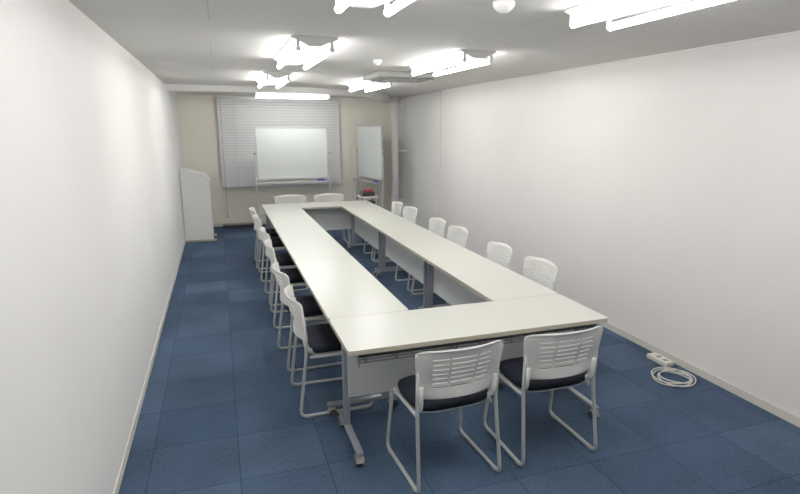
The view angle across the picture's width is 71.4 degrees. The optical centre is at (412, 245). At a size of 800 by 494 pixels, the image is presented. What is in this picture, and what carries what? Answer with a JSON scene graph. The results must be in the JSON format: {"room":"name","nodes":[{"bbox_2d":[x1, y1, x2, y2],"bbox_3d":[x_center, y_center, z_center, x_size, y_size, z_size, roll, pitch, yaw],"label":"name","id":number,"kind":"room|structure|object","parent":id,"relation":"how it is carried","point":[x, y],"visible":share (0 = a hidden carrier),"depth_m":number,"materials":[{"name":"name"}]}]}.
{"room":"meeting room","nodes":[
{"label":"meeting room","id":0,"kind":"room"},
{"bbox_2d":[0,0,184,493],"bbox_3d":[-2.454,-0.364,4.977,0.100,2.589,12.750,-4,13,-19],"label":"wall","id":1,"kind":"structure","parent":0,"point":[92,231],"depth_m":2.57,"materials":[{"name":"white paint"}]},
{"bbox_2d":[113,240,184,493],"bbox_3d":[-2.405,0.869,5.257,0.008,0.060,12.750,-4,13,-19],"label":"baseboard","id":2,"kind":"structure","parent":1,"relation":"attached to","point":[130,439],"depth_m":4.04,"materials":[{"name":"beige plastic"}]},
{"bbox_2d":[178,94,391,223],"bbox_3d":[-2.479,-1.772,11.620,4.494,2.589,0.100,-4,13,-19],"label":"wall","id":3,"kind":"structure","parent":0,"point":[199,118],"depth_m":11.50,"materials":[{"name":"beige paint"}]},
{"bbox_2d":[213,221,265,226],"bbox_3d":[-2.454,-0.525,11.835,4.314,0.060,0.010,-4,13,-19],"label":"baseboard","id":4,"kind":"structure","parent":3,"relation":"attached to","point":[262,222],"depth_m":11.36,"materials":[{"name":"beige plastic"}]},
{"bbox_2d":[218,99,338,186],"bbox_3d":[-2.697,-2.118,11.394,2.360,1.760,0.031,-4,13,-19],"label":"window","id":5,"kind":"structure","parent":3,"relation":"in","point":[256,99],"depth_m":11.26,"materials":[{"name":"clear glass"}]},
{"bbox_2d":[216,97,340,217],"bbox_3d":[-2.676,-1.807,11.394,2.400,2.370,0.065,-4,13,-19],"label":"blind","id":6,"kind":"object","parent":5,"relation":"attached to","point":[240,141],"visible":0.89,"depth_m":11.19,"materials":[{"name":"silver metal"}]},
{"bbox_2d":[68,0,799,98],"bbox_3d":[-0.352,-1.827,5.410,4.544,0.100,12.950,-4,13,-19],"label":"ceiling","id":7,"kind":"structure","parent":0,"point":[190,42],"depth_m":3.75,"materials":[{"name":"grey paint"}]},
{"bbox_2d":[256,72,291,88],"bbox_3d":[-1.741,-2.044,6.901,0.320,0.098,1.300,-4,13,-19],"label":"fluorescent ceiling light","id":8,"kind":"object","parent":7,"relation":"attached to","point":[266,78],"visible":1,"depth_m":6.53,"materials":[{"name":"white plastic"}]},
{"bbox_2d":[166,84,389,102],"bbox_3d":[-1.627,-2.635,9.671,1.347,0.089,4.996,9,15,37],"label":"ceiling beam","id":9,"kind":"structure","parent":7,"relation":"attached to","point":[383,98],"depth_m":8.54,"materials":[{"name":"white paint"}]},
{"bbox_2d":[254,93,329,98],"bbox_3d":[-2.159,-2.695,9.968,1.300,0.098,0.320,-4,13,-19],"label":"fluorescent ceiling light","id":10,"kind":"object","parent":7,"relation":"attached to","point":[258,95],"visible":0.82,"depth_m":9.89,"materials":[{"name":"white plastic"}]},
{"bbox_2d":[274,36,337,69],"bbox_3d":[-0.890,-1.527,4.467,0.320,0.098,1.300,-4,13,-19],"label":"fluorescent ceiling light","id":11,"kind":"object","parent":7,"relation":"attached to","point":[297,50],"visible":1,"depth_m":4.14,"materials":[{"name":"white plastic"}]},
{"bbox_2d":[347,80,391,91],"bbox_3d":[-0.602,-2.196,7.629,0.320,0.098,1.300,-4,13,-19],"label":"fluorescent ceiling light","id":12,"kind":"object","parent":7,"relation":"attached to","point":[361,84],"visible":0.84,"depth_m":7.54,"materials":[{"name":"white plastic"}]},
{"bbox_2d":[334,0,413,16],"bbox_3d":[-0.027,-1.008,2.026,0.320,0.098,1.300,-4,13,-19],"label":"fluorescent ceiling light","id":13,"kind":"object","parent":7,"relation":"attached to","point":[340,5],"visible":1,"depth_m":2.52,"materials":[{"name":"white plastic"}]},
{"bbox_2d":[373,59,381,65],"bbox_3d":[-0.329,-1.695,5.149,0.080,0.050,0.080,-4,13,-19],"label":"smoke detector","id":14,"kind":"object","parent":7,"relation":"attached to","point":[377,62],"depth_m":5.12,"materials":[{"name":"white plastic"}]},
{"bbox_2d":[363,71,440,82],"bbox_3d":[-0.146,-1.979,6.549,0.740,0.074,0.740,-4,13,-19],"label":"air conditioner","id":15,"kind":"object","parent":7,"relation":"attached to","point":[379,76],"depth_m":6.30,"materials":[{"name":"white plastic"}]},
{"bbox_2d":[409,49,495,76],"bbox_3d":[0.320,-1.662,5.115,0.320,0.098,1.300,-4,13,-19],"label":"fluorescent ceiling light","id":16,"kind":"object","parent":7,"relation":"attached to","point":[461,56],"visible":1,"depth_m":4.84,"materials":[{"name":"white plastic"}]},
{"bbox_2d":[493,0,514,12],"bbox_3d":[0.454,-1.192,2.785,0.110,0.050,0.110,-4,13,-19],"label":"smoke detector","id":17,"kind":"object","parent":7,"relation":"attached to","point":[501,6],"visible":1,"depth_m":2.75,"materials":[{"name":"white plastic"}]},
{"bbox_2d":[564,0,732,30],"bbox_3d":[1.164,-1.085,2.399,0.320,0.098,1.300,-4,13,-19],"label":"fluorescent ceiling light","id":18,"kind":"object","parent":7,"relation":"attached to","point":[592,11],"visible":1,"depth_m":2.69,"materials":[{"name":"white plastic"}]},
{"bbox_2d":[118,224,799,493],"bbox_3d":[-0.356,0.804,5.968,4.544,0.100,12.950,-4,13,-19],"label":"floor","id":19,"kind":"structure","parent":0,"point":[220,411],"depth_m":3.78,"materials":[{"name":"carpet"}]},
{"bbox_2d":[179,167,216,242],"bbox_3d":[-3.824,-0.750,9.933,0.525,1.285,0.540,-4,13,-19],"label":"lectern","id":20,"kind":"object","parent":19,"relation":"on","point":[195,188],"visible":1,"depth_m":9.70,"materials":[{"name":"white"}]},
{"bbox_2d":[223,223,253,228],"bbox_3d":[-3.515,-0.412,11.256,0.620,0.075,0.170,-4,13,-19],"label":"heater","id":21,"kind":"object","parent":19,"relation":"on","point":[231,225],"visible":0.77,"depth_m":11.19,"materials":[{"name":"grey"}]},
{"bbox_2d":[249,207,278,269],"bbox_3d":[-2.071,-0.136,8.110,0.571,0.844,0.536,-4,13,-18],"label":"chair","id":22,"kind":"object","parent":19,"relation":"on","point":[272,232],"visible":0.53,"depth_m":7.92,"materials":[{"name":"grey plastic"}]},
{"bbox_2d":[253,214,285,281],"bbox_3d":[-1.833,0.001,7.465,0.571,0.844,0.536,-4,13,-19],"label":"chair","id":23,"kind":"object","parent":19,"relation":"on","point":[277,244],"visible":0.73,"depth_m":7.25,"materials":[{"name":"white plastic"},{"name":"black fabric"},{"name":"silver metal"}]},
{"bbox_2d":[259,227,307,305],"bbox_3d":[-1.480,0.207,6.498,0.571,0.844,0.536,-4,13,-20],"label":"chair","id":24,"kind":"object","parent":19,"relation":"on","point":[284,260],"visible":0.45,"depth_m":6.31,"materials":[{"name":"white plastic"},{"name":"black fabric"},{"name":"silver metal"}]},
{"bbox_2d":[263,239,306,328],"bbox_3d":[-1.238,0.359,5.784,0.571,0.844,0.536,-4,13,-17],"label":"chair","id":25,"kind":"object","parent":19,"relation":"on","point":[295,278],"visible":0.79,"depth_m":5.58,"materials":[{"name":"white plastic"},{"name":"black fabric"},{"name":"silver metal"}]},
{"bbox_2d":[274,195,305,203],"bbox_3d":[-2.033,-0.411,9.412,0.536,0.844,0.571,-4,13,-19],"label":"chair","id":26,"kind":"object","parent":19,"relation":"on","point":[302,198],"visible":0.36,"depth_m":9.57,"materials":[{"name":"grey plastic"}]},
{"bbox_2d":[253,127,330,216],"bbox_3d":[-2.307,-1.278,10.758,1.450,1.980,0.604,-4,13,-19],"label":"whiteboard","id":27,"kind":"object","parent":19,"relation":"on","point":[281,152],"visible":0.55,"depth_m":10.64,"materials":[{"name":"white"}]},
{"bbox_2d":[264,208,319,250],"bbox_3d":[-1.754,-0.046,7.955,0.578,0.735,1.774,-4,13,-19],"label":"table","id":28,"kind":"object","parent":19,"relation":"on","point":[286,217],"visible":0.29,"depth_m":7.75,"materials":[{"name":"beige laminate"}]},
{"bbox_2d":[272,262,341,372],"bbox_3d":[-0.903,0.566,4.808,0.571,0.844,0.536,-5,13,-22],"label":"chair","id":29,"kind":"object","parent":19,"relation":"on","point":[311,309],"visible":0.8,"depth_m":4.62,"materials":[{"name":"white plastic"},{"name":"black fabric"},{"name":"grey metal"}]},
{"bbox_2d":[276,226,350,322],"bbox_3d":[-1.173,0.303,6.311,0.578,0.735,1.774,-4,13,-19],"label":"table","id":30,"kind":"object","parent":19,"relation":"on","point":[300,242],"visible":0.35,"depth_m":6.03,"materials":[{"name":"beige laminate"}]},
{"bbox_2d":[262,200,374,246],"bbox_3d":[-1.562,-0.321,9.251,1.774,0.735,0.598,-4,13,-19],"label":"table","id":31,"kind":"object","parent":19,"relation":"on","point":[329,215],"visible":0.32,"depth_m":9.23,"materials":[{"name":"beige laminate"}]},
{"bbox_2d":[284,284,373,417],"bbox_3d":[-0.636,0.720,4.082,0.571,0.844,0.536,-4,13,-19],"label":"chair","id":32,"kind":"object","parent":19,"relation":"on","point":[321,339],"visible":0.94,"depth_m":3.88,"materials":[{"name":"white plastic"},{"name":"black fabric"},{"name":"grey metal"}]},
{"bbox_2d":[314,193,349,243],"bbox_3d":[-1.409,-0.455,9.624,0.536,0.844,0.571,-4,13,-18],"label":"chair","id":33,"kind":"object","parent":19,"relation":"on","point":[341,196],"visible":0.44,"depth_m":9.79,"materials":[{"name":"grey plastic"}]},
{"bbox_2d":[294,256,407,417],"bbox_3d":[-0.591,0.652,4.668,0.578,0.735,1.774,-4,13,-19],"label":"table","id":34,"kind":"object","parent":19,"relation":"on","point":[341,287],"visible":0.56,"depth_m":4.28,"materials":[{"name":"beige laminate"}]},
{"bbox_2d":[356,188,377,205],"bbox_3d":[-0.852,-0.629,10.410,0.324,0.860,0.400,-4,13,-19],"label":"equipment cart","id":35,"kind":"object","parent":19,"relation":"on","point":[367,193],"visible":0.46,"depth_m":10.22,"materials":[{"name":"grey plastic"}]},
{"bbox_2d":[353,126,383,208],"bbox_3d":[-0.884,-1.423,11.371,0.604,2.015,1.270,-6,14,-28],"label":"whiteboard","id":36,"kind":"object","parent":19,"relation":"on","point":[370,153],"visible":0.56,"depth_m":11.18,"materials":[{"name":"white"}]},
{"bbox_2d":[342,205,407,275],"bbox_3d":[-0.592,-0.128,8.348,0.578,0.735,1.774,-4,13,-19],"label":"table","id":37,"kind":"object","parent":19,"relation":"on","point":[365,215],"visible":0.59,"depth_m":8.22,"materials":[{"name":"beige laminate"}]},
{"bbox_2d":[363,201,402,260],"bbox_3d":[-0.441,-0.245,8.640,0.571,0.844,0.536,-4,13,-18],"label":"chair","id":38,"kind":"object","parent":19,"relation":"on","point":[394,203],"visible":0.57,"depth_m":8.74,"materials":[{"name":"white plastic"},{"name":"black fabric"},{"name":"grey metal"}]},
{"bbox_2d":[373,206,416,264],"bbox_3d":[-0.234,-0.124,8.070,0.571,0.844,0.536,-4,13,-21],"label":"chair","id":39,"kind":"object","parent":19,"relation":"on","point":[406,209],"visible":0.4,"depth_m":8.19,"materials":[{"name":"white plastic"},{"name":"black fabric"},{"name":"grey metal"}]},
{"bbox_2d":[370,221,462,308],"bbox_3d":[-0.011,0.221,6.705,0.578,0.735,1.774,-4,13,-19],"label":"table","id":40,"kind":"object","parent":19,"relation":"on","point":[399,240],"visible":0.65,"depth_m":6.54,"materials":[{"name":"beige laminate"}]},
{"bbox_2d":[395,217,445,291],"bbox_3d":[0.114,0.089,7.069,0.571,0.844,0.536,-4,13,-19],"label":"chair","id":41,"kind":"object","parent":19,"relation":"on","point":[432,220],"visible":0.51,"depth_m":7.16,"materials":[{"name":"grey plastic"}]},
{"bbox_2d":[411,225,467,304],"bbox_3d":[0.332,0.216,6.471,0.571,0.844,0.536,-4,13,-20],"label":"chair","id":42,"kind":"object","parent":19,"relation":"on","point":[451,229],"visible":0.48,"depth_m":6.58,"materials":[{"name":"grey plastic"}]},
{"bbox_2d":[386,340,503,492],"bbox_3d":[0.180,0.895,3.265,0.536,0.844,0.571,-5,13,-22],"label":"chair","id":43,"kind":"object","parent":19,"relation":"on","point":[430,390],"visible":1,"depth_m":3.04,"materials":[{"name":"grey plastic"}]},
{"bbox_2d":[329,294,607,465],"bbox_3d":[0.379,0.845,3.765,1.774,0.735,0.598,-4,13,-19],"label":"table","id":44,"kind":"object","parent":19,"relation":"on","point":[380,350],"visible":0.8,"depth_m":3.58,"materials":[{"name":"beige laminate"}]},
{"bbox_2d":[445,241,511,305],"bbox_3d":[0.662,0.415,5.536,0.571,0.844,0.536,-4,13,-17],"label":"chair","id":45,"kind":"object","parent":19,"relation":"on","point":[491,245],"visible":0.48,"depth_m":5.60,"materials":[{"name":"grey plastic"}]},
{"bbox_2d":[414,248,557,389],"bbox_3d":[0.571,0.571,5.061,0.578,0.735,1.774,-4,13,-19],"label":"table","id":46,"kind":"object","parent":19,"relation":"on","point":[461,276],"visible":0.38,"depth_m":4.97,"materials":[{"name":"beige laminate"}]},
{"bbox_2d":[523,256,557,290],"bbox_3d":[0.920,0.557,4.868,0.571,0.844,0.536,-4,13,-19],"label":"chair","id":47,"kind":"object","parent":19,"relation":"on","point":[528,265],"visible":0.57,"depth_m":4.92,"materials":[{"name":"grey plastic"}]},
{"bbox_2d":[483,326,602,466],"bbox_3d":[0.815,0.846,3.501,0.536,0.844,0.571,-4,13,-19],"label":"chair","id":48,"kind":"object","parent":19,"relation":"on","point":[537,371],"visible":0.98,"depth_m":3.28,"materials":[{"name":"grey plastic"}]},
{"bbox_2d":[647,352,696,386],"bbox_3d":[2.067,1.026,4.592,0.368,0.043,0.586,-4,13,-19],"label":"extension cord","id":49,"kind":"object","parent":19,"relation":"on","point":[655,357],"visible":1,"depth_m":4.56,"materials":[{"name":"white plastic"}]},
{"bbox_2d":[399,33,799,416],"bbox_3d":[1.675,-0.654,6.377,0.150,2.589,12.750,-4,13,-19],"label":"wall","id":50,"kind":"structure","parent":0,"point":[662,193],"depth_m":4.88,"materials":[{"name":"paint"}]},
{"bbox_2d":[391,96,406,215],"bbox_3d":[-0.290,-1.728,11.430,0.328,2.589,0.166,-4,13,-19],"label":"drain pipe","id":51,"kind":"object","parent":50,"relation":"attached to","point":[395,105],"visible":0.91,"depth_m":11.29,"materials":[{"name":"white"}]},
{"bbox_2d":[439,91,441,235],"bbox_3d":[0.481,-1.331,9.562,0.036,2.589,0.025,-4,13,-19],"label":"trim wall edge","id":52,"kind":"object","parent":50,"relation":"attached to","point":[441,91],"depth_m":9.50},
{"bbox_2d":[440,30,799,90],"bbox_3d":[2.074,-1.620,4.733,0.020,0.015,9.830,-4,13,-19],"label":"trim","id":53,"kind":"structure","parent":50,"relation":"attached to","point":[793,32],"depth_m":4.72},
{"bbox_2d":[599,322,799,427],"bbox_3d":[2.075,0.873,5.263,0.008,0.065,9.830,-4,13,-19],"label":"baseboard","id":54,"kind":"structure","parent":50,"relation":"attached to","point":[761,403],"depth_m":4.41,"materials":[{"name":"beige plastic"}]}
]}

